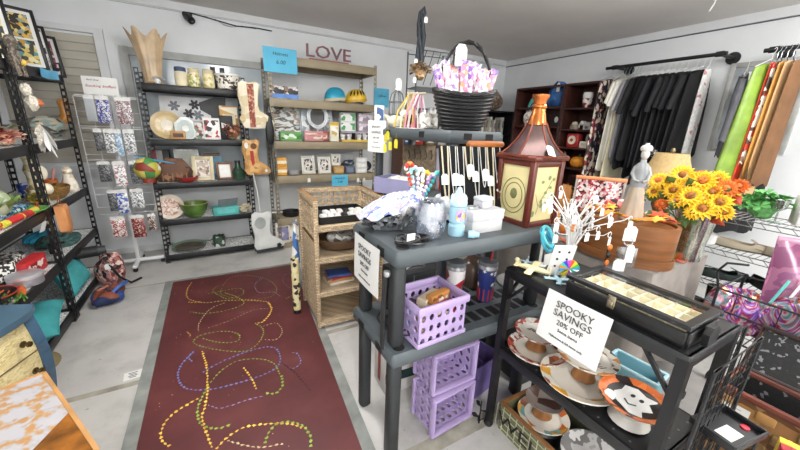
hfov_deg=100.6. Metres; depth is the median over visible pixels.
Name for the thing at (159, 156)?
box
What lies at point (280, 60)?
paper sign
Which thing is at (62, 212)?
cutting board
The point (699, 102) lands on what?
garment
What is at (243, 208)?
flowers
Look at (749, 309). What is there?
bag
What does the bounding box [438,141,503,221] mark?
display
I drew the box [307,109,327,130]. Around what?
ring
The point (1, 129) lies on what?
flowers
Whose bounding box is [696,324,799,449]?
wire rack
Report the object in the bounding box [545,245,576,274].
card
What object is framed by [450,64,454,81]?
party favour
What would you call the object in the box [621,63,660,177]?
garment
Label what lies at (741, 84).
garment
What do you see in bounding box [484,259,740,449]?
display rack
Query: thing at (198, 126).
box
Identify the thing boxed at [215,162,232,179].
picture frame
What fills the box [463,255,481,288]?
vase
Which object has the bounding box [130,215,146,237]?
packet
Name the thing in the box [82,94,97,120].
packet
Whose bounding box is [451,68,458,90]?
party favour
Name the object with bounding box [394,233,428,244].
cord
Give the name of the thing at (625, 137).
garment
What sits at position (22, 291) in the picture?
carrots
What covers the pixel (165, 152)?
box
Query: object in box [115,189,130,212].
packet
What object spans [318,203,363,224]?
tray
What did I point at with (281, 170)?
box
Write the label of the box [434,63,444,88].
party favour
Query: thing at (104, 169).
packet
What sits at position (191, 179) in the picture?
bowl
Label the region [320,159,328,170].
print
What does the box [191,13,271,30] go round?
cable
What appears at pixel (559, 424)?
plate
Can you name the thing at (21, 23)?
print
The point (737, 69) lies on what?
garment
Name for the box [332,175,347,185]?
paper sign
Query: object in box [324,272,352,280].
book
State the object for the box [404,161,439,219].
bunch
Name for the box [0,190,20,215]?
dish
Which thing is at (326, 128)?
box
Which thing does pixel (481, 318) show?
shelf
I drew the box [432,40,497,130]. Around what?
wicker basket
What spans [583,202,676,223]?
leaf garland
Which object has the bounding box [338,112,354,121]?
box
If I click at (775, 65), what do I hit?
garment
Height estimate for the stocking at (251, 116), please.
0.461 m
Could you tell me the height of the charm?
0.140 m
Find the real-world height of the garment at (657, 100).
1.135 m
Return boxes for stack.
[288,170,299,174]
[341,160,371,170]
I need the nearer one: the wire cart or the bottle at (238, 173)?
the wire cart
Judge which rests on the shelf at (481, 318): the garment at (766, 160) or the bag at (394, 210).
the bag at (394, 210)
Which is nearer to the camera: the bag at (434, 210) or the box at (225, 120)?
the bag at (434, 210)
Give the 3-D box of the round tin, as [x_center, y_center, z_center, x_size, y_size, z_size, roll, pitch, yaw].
[2.252,-1.095,4.298,0.110,0.170,0.170,-7,19,-28]
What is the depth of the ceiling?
3.39 m
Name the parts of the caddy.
panel, panel, panel, panel, panel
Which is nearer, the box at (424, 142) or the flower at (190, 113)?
the flower at (190, 113)
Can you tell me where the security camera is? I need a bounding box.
[182,11,194,23]
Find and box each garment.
[581,72,614,180]
[594,69,624,176]
[595,67,628,170]
[600,68,634,177]
[601,67,631,161]
[608,67,638,157]
[609,66,642,165]
[612,66,647,169]
[615,67,653,160]
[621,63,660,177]
[627,63,671,184]
[627,64,665,167]
[639,64,677,160]
[647,60,684,162]
[651,61,689,158]
[659,58,700,151]
[665,59,711,156]
[681,58,712,153]
[707,47,777,209]
[707,56,799,154]
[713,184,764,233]
[714,59,750,157]
[731,45,782,180]
[738,45,786,165]
[739,44,792,188]
[740,43,798,195]
[748,57,799,186]
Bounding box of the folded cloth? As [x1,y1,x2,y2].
[22,229,50,244]
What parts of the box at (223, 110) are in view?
printed panel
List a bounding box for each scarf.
[0,203,40,230]
[0,204,29,220]
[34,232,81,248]
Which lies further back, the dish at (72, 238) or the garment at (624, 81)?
the garment at (624, 81)
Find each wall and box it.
[0,115,33,250]
[2,0,505,249]
[501,16,799,289]
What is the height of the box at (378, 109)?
0.161 m
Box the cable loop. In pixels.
[380,270,390,349]
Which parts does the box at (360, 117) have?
printed panel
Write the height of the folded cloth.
0.066 m
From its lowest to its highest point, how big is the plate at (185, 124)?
0.211 m
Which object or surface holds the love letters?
on the shelving unit at (309, 66)
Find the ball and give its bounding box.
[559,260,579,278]
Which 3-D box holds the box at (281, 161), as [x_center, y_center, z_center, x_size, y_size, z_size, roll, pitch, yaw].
[-1.364,-0.723,3.796,0.115,0.099,0.092,-7,19,-28]
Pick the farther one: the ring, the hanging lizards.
the ring
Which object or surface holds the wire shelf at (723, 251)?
attached to the wire rack at (761, 223)
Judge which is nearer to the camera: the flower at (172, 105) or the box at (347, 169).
the flower at (172, 105)
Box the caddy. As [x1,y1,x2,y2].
[452,340,493,398]
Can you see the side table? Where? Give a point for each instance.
(34, 413)
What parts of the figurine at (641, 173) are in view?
arm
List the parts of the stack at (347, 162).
crown, crown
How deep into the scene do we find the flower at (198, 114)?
3.46 m
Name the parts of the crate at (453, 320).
foot rail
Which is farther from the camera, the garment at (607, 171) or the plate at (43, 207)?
the garment at (607, 171)
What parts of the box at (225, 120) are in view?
printed panel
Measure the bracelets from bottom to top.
0.186 m
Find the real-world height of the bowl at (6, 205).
0.190 m
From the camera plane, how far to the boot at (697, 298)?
2.33 m
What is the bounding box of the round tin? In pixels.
[566,133,582,147]
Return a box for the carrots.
[0,285,27,303]
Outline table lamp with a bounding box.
[648,148,691,216]
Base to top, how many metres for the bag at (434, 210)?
0.126 m
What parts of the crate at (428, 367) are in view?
foot rail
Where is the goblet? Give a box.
[766,198,791,223]
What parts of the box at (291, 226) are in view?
printed panel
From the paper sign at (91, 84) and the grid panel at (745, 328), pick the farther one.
the paper sign at (91, 84)
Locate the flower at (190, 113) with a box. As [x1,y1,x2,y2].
[183,109,194,117]
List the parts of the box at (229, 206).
printed panel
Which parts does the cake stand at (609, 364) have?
plate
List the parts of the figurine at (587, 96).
lid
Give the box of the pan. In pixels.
[272,208,298,216]
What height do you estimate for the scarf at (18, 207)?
0.070 m
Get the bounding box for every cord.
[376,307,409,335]
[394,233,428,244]
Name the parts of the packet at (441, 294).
printed panel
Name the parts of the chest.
knob, knob, corner post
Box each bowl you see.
[0,190,12,215]
[0,285,19,304]
[4,268,44,287]
[176,175,198,181]
[178,200,208,217]
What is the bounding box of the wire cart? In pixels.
[681,262,799,399]
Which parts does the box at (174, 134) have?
printed panel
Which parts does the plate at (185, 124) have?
pane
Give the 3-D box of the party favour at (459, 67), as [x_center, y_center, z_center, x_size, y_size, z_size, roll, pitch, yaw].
[0.367,-0.846,2.045,0.053,0.249,0.017,-1,17,-11]
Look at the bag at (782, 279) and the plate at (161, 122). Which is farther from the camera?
the plate at (161, 122)
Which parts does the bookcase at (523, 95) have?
shelf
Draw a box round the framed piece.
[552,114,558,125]
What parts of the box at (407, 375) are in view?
printed panel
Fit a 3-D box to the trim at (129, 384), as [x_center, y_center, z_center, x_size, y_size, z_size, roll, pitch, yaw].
[0.177,0.698,2.790,6.040,0.001,0.040,-7,19,-28]
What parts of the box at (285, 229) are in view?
printed panel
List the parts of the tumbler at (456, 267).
lid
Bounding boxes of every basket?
[25,182,69,199]
[319,229,354,250]
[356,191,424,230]
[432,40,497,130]
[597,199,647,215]
[714,275,799,347]
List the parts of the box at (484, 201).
lid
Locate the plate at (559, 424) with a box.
[517,396,569,435]
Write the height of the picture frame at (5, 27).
0.397 m
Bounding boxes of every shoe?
[702,267,749,282]
[715,236,767,254]
[749,274,764,290]
[762,246,774,257]
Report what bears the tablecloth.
on the folding table
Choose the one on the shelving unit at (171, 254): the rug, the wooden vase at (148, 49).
the wooden vase at (148, 49)
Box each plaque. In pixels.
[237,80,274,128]
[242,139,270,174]
[251,173,284,252]
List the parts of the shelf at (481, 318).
leg, leg, leg, leg, leg, leg, leg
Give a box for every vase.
[123,25,166,83]
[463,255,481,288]
[674,207,721,261]
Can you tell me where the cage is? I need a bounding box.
[388,78,404,127]
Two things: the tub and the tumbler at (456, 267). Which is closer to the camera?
the tub
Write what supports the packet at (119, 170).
hanging from the spinner
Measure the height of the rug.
0.006 m
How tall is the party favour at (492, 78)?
0.220 m
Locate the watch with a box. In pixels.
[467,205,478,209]
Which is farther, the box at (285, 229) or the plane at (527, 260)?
the box at (285, 229)
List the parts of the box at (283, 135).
printed panel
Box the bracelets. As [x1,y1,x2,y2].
[534,225,554,267]
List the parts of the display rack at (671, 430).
leg, leg, leg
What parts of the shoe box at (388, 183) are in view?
panel, panel, panel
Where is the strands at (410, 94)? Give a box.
[393,92,417,127]
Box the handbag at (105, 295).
[90,280,127,306]
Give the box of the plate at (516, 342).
[508,332,565,366]
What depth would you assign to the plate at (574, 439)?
1.47 m
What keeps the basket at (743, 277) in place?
on the wire cart
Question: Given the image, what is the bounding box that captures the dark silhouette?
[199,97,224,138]
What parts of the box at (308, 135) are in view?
printed panel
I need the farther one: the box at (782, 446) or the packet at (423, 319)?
the packet at (423, 319)
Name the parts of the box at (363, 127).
printed panel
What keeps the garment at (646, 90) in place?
hanging from the rail at (734, 57)
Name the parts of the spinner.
wire panel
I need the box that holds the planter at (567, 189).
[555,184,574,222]
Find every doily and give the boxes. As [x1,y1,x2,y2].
[203,212,212,215]
[230,239,251,244]
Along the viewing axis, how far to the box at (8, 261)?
1.99 m
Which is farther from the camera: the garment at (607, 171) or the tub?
the garment at (607, 171)
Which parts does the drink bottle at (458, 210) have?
lid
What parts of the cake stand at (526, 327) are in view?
plate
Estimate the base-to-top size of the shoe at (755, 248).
0.082 m
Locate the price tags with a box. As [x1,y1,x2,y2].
[609,222,637,280]
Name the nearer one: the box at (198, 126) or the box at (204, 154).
the box at (198, 126)
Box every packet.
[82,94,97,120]
[92,128,104,150]
[94,95,112,122]
[97,161,112,181]
[102,129,117,152]
[107,190,118,210]
[110,216,127,236]
[112,161,128,185]
[114,96,133,123]
[114,129,124,155]
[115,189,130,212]
[122,129,137,153]
[128,161,142,183]
[129,189,145,207]
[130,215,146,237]
[147,213,157,229]
[415,315,429,333]
[416,288,437,307]
[426,287,449,304]
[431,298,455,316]
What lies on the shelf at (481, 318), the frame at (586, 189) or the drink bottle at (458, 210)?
the drink bottle at (458, 210)
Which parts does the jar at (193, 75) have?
lid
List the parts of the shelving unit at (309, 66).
post, post, shelf, shelf, shelf, shelf, shelf, shelf, post, post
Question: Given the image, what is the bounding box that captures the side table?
[0,371,99,449]
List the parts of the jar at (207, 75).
lid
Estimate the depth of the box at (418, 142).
4.75 m
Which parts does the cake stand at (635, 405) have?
plate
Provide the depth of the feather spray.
2.11 m
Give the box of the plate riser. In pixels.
[536,431,562,449]
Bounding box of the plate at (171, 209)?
[155,195,183,218]
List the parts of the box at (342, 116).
printed panel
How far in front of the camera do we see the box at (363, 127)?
4.19 m
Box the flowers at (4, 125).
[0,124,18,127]
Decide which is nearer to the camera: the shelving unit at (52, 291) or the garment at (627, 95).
the shelving unit at (52, 291)
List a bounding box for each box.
[0,251,25,285]
[16,252,47,270]
[149,149,156,178]
[155,149,162,163]
[162,149,169,159]
[170,131,185,138]
[173,148,198,168]
[193,121,204,138]
[202,118,220,139]
[202,153,219,155]
[207,156,221,178]
[210,67,216,88]
[212,198,238,215]
[219,105,239,138]
[219,115,232,138]
[269,85,284,98]
[274,223,289,242]
[275,157,286,166]
[276,166,286,174]
[279,131,302,140]
[284,86,298,99]
[289,224,299,240]
[300,108,309,139]
[304,131,322,140]
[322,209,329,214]
[323,110,331,130]
[323,131,327,140]
[329,122,338,141]
[332,165,343,173]
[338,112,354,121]
[339,122,354,130]
[344,166,353,173]
[353,157,366,162]
[354,163,366,167]
[354,168,366,172]
[356,113,372,122]
[356,122,367,131]
[374,105,383,120]
[374,174,424,193]
[374,347,418,393]
[410,123,422,144]
[423,141,433,144]
[434,127,445,144]
[464,205,504,232]
[473,195,493,208]
[576,208,682,271]
[579,141,586,147]
[774,437,799,449]
[777,443,796,449]
[788,194,799,226]
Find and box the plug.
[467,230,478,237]
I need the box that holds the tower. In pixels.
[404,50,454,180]
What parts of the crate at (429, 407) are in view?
foot rail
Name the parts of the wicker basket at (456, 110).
handle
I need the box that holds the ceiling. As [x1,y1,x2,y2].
[168,0,799,60]
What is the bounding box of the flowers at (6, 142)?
[0,126,27,145]
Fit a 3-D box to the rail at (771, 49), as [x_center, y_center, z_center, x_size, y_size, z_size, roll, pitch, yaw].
[3.421,-1.324,2.383,0.323,0.108,1.085,-7,19,-28]
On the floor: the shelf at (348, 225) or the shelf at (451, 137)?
the shelf at (451, 137)
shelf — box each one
[313,239,353,264]
[315,221,361,232]
[317,261,381,298]
[318,291,374,327]
[353,215,559,449]
[372,127,502,286]
[407,86,432,93]
[499,340,699,449]
[506,259,740,365]
[700,265,760,293]
[704,244,770,267]
[723,210,799,236]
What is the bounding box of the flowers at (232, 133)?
[222,123,242,139]
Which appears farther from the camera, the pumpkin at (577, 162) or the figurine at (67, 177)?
the pumpkin at (577, 162)
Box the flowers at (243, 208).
[239,203,251,212]
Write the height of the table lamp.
0.625 m
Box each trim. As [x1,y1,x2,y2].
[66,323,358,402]
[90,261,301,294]
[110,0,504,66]
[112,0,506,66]
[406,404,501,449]
[506,4,799,66]
[506,15,799,67]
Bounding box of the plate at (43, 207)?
[13,205,48,213]
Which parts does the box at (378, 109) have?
printed panel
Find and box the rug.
[121,263,375,449]
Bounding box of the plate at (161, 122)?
[150,111,178,138]
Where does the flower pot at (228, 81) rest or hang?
on the shelving unit at (171, 254)
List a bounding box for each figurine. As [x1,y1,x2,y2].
[9,99,76,136]
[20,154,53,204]
[61,166,79,191]
[384,110,405,126]
[578,121,590,129]
[582,92,593,106]
[619,143,652,220]
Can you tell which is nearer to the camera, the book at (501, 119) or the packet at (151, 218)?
the packet at (151, 218)
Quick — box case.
[565,265,723,348]
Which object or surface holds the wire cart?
on the floor
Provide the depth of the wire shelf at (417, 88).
2.98 m
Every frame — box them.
[0,0,18,57]
[4,4,50,70]
[37,25,55,70]
[46,36,66,77]
[191,156,214,180]
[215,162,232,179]
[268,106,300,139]
[300,156,315,173]
[317,157,330,173]
[331,154,340,165]
[569,175,627,219]
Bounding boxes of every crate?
[403,275,469,349]
[411,367,475,438]
[413,340,479,396]
[495,385,592,449]
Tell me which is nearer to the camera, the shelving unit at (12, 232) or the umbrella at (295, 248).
the shelving unit at (12, 232)
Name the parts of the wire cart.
post, post, handle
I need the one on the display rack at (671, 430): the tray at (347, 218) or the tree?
the tree
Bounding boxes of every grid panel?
[685,337,763,449]
[697,325,748,449]
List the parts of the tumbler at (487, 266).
lid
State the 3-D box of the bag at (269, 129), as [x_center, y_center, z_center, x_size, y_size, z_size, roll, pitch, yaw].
[-1.392,-0.892,3.571,0.085,0.807,0.058,-7,19,-28]
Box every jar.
[173,66,187,85]
[187,68,200,86]
[202,69,214,87]
[414,197,446,239]
[418,110,430,128]
[428,108,437,128]
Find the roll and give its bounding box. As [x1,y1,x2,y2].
[290,257,300,313]
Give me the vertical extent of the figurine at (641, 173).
0.438 m
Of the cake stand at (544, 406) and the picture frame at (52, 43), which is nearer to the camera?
the cake stand at (544, 406)
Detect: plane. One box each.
[513,257,551,276]
[514,256,533,263]
[544,271,567,285]
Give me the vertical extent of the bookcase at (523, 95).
2.060 m
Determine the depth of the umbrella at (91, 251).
2.71 m
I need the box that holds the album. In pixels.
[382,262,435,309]
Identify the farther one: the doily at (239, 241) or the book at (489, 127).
the book at (489, 127)
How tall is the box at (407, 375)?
0.271 m
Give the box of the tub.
[612,349,668,392]
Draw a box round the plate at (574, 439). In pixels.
[560,429,614,449]
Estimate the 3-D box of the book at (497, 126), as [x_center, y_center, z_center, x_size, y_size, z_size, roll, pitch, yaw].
[1.554,-1.606,5.439,0.048,0.229,0.172,-7,19,-28]
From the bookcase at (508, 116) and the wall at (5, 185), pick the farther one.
the bookcase at (508, 116)
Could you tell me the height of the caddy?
0.200 m
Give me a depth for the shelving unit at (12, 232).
2.06 m
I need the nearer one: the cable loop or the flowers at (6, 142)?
the cable loop
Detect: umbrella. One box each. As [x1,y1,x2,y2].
[74,245,106,259]
[292,219,299,276]
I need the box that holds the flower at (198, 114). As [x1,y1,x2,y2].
[193,110,203,119]
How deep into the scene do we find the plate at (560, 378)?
1.34 m
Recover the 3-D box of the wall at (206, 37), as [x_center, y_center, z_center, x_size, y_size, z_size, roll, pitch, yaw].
[-0.950,-1.176,4.467,6.240,2.560,0.100,-7,19,-28]
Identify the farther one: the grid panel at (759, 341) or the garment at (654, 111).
the garment at (654, 111)
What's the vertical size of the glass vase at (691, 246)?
0.315 m
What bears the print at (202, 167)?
attached to the picture frame at (201, 167)
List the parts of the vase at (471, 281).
lid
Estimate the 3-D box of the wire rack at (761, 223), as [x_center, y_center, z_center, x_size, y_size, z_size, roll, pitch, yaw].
[2.456,0.540,1.834,0.342,1.020,1.532,-7,19,-28]
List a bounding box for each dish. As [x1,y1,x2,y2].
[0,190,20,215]
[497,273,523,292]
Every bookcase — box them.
[391,115,458,215]
[459,110,513,150]
[510,84,566,144]
[557,80,601,217]
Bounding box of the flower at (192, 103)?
[189,100,200,109]
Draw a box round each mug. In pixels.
[15,183,27,197]
[209,234,225,246]
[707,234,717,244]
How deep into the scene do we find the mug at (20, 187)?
2.46 m
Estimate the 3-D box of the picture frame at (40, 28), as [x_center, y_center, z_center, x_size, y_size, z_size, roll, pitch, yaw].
[-2.880,-1.386,2.606,0.076,0.358,0.200,10,18,24]
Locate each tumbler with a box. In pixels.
[446,258,466,297]
[476,251,498,302]
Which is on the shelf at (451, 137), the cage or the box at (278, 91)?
the cage
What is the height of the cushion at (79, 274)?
0.311 m
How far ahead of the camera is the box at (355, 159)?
4.22 m
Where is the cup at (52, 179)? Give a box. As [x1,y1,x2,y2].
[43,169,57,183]
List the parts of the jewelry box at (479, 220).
lid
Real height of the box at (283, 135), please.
0.101 m
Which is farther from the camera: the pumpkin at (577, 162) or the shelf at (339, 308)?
the pumpkin at (577, 162)
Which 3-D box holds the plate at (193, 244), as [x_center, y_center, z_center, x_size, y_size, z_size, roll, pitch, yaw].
[-2.312,0.231,3.649,0.331,0.045,0.331,-7,19,-28]
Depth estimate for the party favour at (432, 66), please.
2.03 m
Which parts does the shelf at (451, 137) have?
leg, leg, leg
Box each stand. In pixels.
[297,185,384,328]
[339,131,367,141]
[515,318,552,352]
[526,385,563,420]
[558,347,620,383]
[598,375,663,433]
[684,426,757,449]
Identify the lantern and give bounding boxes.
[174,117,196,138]
[496,94,569,227]
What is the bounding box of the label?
[123,369,141,381]
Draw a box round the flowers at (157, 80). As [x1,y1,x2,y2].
[151,76,164,83]
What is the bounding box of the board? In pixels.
[403,145,438,188]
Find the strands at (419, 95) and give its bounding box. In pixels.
[404,92,425,128]
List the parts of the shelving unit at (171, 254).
post, post, shelf, shelf, shelf, shelf, shelf, post, post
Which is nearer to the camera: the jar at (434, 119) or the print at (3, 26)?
the print at (3, 26)
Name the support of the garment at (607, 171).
hanging from the rail at (734, 57)
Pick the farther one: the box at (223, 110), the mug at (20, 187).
the box at (223, 110)
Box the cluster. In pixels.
[383,131,397,151]
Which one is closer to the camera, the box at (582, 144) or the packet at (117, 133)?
the packet at (117, 133)
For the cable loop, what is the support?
hanging from the shelf at (481, 318)
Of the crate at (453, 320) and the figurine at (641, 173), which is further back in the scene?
the figurine at (641, 173)
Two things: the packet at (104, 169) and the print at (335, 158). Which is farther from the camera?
the print at (335, 158)
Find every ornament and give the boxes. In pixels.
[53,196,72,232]
[133,156,173,182]
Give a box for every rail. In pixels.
[605,51,740,75]
[763,44,799,58]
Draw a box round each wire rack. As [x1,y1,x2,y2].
[683,210,799,341]
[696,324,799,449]
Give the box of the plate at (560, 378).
[540,353,609,406]
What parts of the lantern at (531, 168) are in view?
corner post, panel, rail, corner post, rail, panel, corner post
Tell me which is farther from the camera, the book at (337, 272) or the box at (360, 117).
the box at (360, 117)
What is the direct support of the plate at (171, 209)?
on the shelving unit at (171, 254)
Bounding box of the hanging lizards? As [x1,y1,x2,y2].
[409,6,432,82]
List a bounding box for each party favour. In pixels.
[432,66,436,86]
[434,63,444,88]
[443,60,451,90]
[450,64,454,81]
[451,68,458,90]
[457,66,460,91]
[460,59,468,91]
[467,61,475,92]
[472,63,481,91]
[474,69,484,91]
[479,68,490,91]
[485,70,498,90]
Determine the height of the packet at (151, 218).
0.165 m
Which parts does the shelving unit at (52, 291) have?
post, shelf, shelf, shelf, shelf, post, shelf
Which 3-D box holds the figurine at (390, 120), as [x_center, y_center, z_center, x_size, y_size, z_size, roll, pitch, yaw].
[-0.024,-0.772,2.400,0.234,0.127,0.077,-11,21,-39]
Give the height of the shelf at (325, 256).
0.034 m
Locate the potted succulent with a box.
[734,189,795,219]
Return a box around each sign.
[80,75,119,95]
[158,95,210,121]
[262,45,297,74]
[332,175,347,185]
[354,232,379,298]
[368,120,385,152]
[374,88,388,107]
[536,288,613,371]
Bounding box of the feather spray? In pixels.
[34,124,57,157]
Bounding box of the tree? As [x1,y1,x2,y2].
[541,186,632,272]
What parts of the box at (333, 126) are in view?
printed panel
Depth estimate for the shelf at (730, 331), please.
1.05 m
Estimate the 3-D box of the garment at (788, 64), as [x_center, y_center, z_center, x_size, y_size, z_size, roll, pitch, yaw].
[2.997,-0.793,2.699,0.176,1.235,0.033,-1,17,-12]
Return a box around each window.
[0,20,128,174]
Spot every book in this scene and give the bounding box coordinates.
[323,276,353,285]
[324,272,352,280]
[324,274,352,282]
[325,267,350,277]
[483,117,488,131]
[487,117,492,131]
[491,120,495,131]
[495,118,503,132]
[495,120,499,131]
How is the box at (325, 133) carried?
on the shelving unit at (309, 66)
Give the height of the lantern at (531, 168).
0.596 m
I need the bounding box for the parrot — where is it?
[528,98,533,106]
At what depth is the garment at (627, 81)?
3.61 m
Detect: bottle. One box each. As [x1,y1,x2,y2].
[232,160,244,179]
[448,187,467,236]
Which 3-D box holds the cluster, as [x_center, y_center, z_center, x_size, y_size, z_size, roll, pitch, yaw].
[-0.066,-0.609,2.361,0.014,0.190,0.240,-6,18,-27]
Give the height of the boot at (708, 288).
0.207 m
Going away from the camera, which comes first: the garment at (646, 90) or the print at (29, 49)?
the print at (29, 49)
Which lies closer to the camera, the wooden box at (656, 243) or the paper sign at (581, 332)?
the paper sign at (581, 332)
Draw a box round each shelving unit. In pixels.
[0,40,77,350]
[0,45,101,317]
[133,67,255,263]
[260,58,376,248]
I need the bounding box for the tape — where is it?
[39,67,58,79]
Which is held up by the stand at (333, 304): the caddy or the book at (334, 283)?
the book at (334, 283)
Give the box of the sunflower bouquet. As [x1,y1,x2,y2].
[644,165,750,233]
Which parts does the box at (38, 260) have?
printed panel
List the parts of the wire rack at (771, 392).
panel, lid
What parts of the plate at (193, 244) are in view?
dish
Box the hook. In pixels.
[472,400,487,422]
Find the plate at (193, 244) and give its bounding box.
[171,239,206,250]
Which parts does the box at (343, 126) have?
printed panel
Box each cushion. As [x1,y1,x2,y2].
[30,299,63,338]
[53,259,89,296]
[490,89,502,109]
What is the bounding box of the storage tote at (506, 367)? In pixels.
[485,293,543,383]
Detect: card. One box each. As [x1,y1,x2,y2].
[39,219,46,232]
[407,233,414,241]
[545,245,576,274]
[722,400,750,418]
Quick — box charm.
[602,244,612,272]
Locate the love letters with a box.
[306,43,350,63]
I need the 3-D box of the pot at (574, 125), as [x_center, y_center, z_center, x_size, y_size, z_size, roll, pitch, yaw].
[2.249,-1.282,4.274,0.120,0.100,0.119,-7,19,-28]
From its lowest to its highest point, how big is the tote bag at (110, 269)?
0.307 m
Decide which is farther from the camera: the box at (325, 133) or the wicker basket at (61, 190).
the box at (325, 133)
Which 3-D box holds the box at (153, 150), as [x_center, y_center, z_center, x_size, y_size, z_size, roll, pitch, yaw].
[-2.498,-0.615,3.392,0.055,0.301,0.122,-7,19,-28]
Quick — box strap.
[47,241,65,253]
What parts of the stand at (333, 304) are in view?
post, rail, panel, post, panel, rail, post, rail, panel, post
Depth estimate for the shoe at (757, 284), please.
2.13 m
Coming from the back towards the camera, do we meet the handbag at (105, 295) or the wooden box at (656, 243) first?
the handbag at (105, 295)
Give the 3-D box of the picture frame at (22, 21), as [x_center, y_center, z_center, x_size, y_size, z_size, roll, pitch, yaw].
[-2.758,-1.341,2.363,0.086,0.417,0.300,10,18,24]
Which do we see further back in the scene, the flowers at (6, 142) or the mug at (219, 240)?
the mug at (219, 240)
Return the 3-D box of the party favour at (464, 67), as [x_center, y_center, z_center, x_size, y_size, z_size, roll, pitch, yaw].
[0.377,-0.832,1.965,0.048,0.267,0.028,6,17,13]
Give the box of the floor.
[53,246,754,449]
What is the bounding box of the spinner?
[72,94,164,271]
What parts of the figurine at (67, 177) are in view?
lid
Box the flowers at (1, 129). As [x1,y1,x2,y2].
[0,127,16,140]
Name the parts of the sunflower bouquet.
flower, flower, flower, flower, flower, flower, flower, flower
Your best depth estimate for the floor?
2.10 m
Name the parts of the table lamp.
lamp shade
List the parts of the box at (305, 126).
printed panel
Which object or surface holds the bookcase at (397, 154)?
on the floor
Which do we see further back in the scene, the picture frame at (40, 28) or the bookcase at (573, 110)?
the bookcase at (573, 110)
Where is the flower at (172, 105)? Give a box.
[168,101,179,110]
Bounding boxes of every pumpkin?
[559,225,570,233]
[570,154,583,167]
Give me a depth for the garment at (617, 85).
3.63 m
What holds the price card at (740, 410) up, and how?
attached to the wire rack at (771, 392)
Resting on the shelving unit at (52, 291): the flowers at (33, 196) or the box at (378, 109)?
the flowers at (33, 196)
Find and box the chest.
[0,304,56,387]
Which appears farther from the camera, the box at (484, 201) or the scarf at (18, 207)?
the scarf at (18, 207)
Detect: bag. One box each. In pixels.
[94,252,141,284]
[157,158,192,181]
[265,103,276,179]
[425,193,450,219]
[547,81,565,106]
[703,284,763,335]
[751,236,799,337]
[756,297,799,337]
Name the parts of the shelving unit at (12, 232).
shelf, shelf, shelf, shelf, shelf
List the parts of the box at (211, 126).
printed panel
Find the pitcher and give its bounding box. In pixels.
[523,110,531,125]
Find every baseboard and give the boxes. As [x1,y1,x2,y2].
[95,229,299,256]
[700,276,761,295]
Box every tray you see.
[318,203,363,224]
[574,273,701,331]
[689,403,768,449]
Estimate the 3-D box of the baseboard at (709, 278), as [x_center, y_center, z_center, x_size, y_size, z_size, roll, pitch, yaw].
[3.314,0.613,3.334,0.016,0.100,6.850,-7,19,-28]
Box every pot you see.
[214,73,240,89]
[569,121,578,128]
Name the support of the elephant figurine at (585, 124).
on the bookcase at (573, 110)
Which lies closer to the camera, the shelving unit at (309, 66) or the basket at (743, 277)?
the basket at (743, 277)
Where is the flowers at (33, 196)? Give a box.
[25,192,48,204]
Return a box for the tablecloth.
[484,218,707,363]
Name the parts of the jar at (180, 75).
lid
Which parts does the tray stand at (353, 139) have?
board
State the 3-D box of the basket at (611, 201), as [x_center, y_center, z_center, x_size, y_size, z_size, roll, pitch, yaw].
[1.526,-0.042,2.323,0.403,0.277,0.317,4,16,5]
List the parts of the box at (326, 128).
printed panel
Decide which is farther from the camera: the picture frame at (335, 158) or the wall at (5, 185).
the picture frame at (335, 158)
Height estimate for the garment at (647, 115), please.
1.255 m
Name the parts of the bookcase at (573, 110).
shelf, shelf, shelf, shelf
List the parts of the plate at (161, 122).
dish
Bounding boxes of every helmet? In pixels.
[324,87,345,101]
[345,89,366,102]
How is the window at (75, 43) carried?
in the wall at (206, 37)
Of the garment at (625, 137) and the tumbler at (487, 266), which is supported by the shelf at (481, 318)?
the tumbler at (487, 266)
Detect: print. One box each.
[0,21,7,54]
[6,11,32,38]
[15,38,40,64]
[38,29,51,68]
[196,161,209,175]
[220,165,229,176]
[303,159,312,170]
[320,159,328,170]
[333,156,338,163]

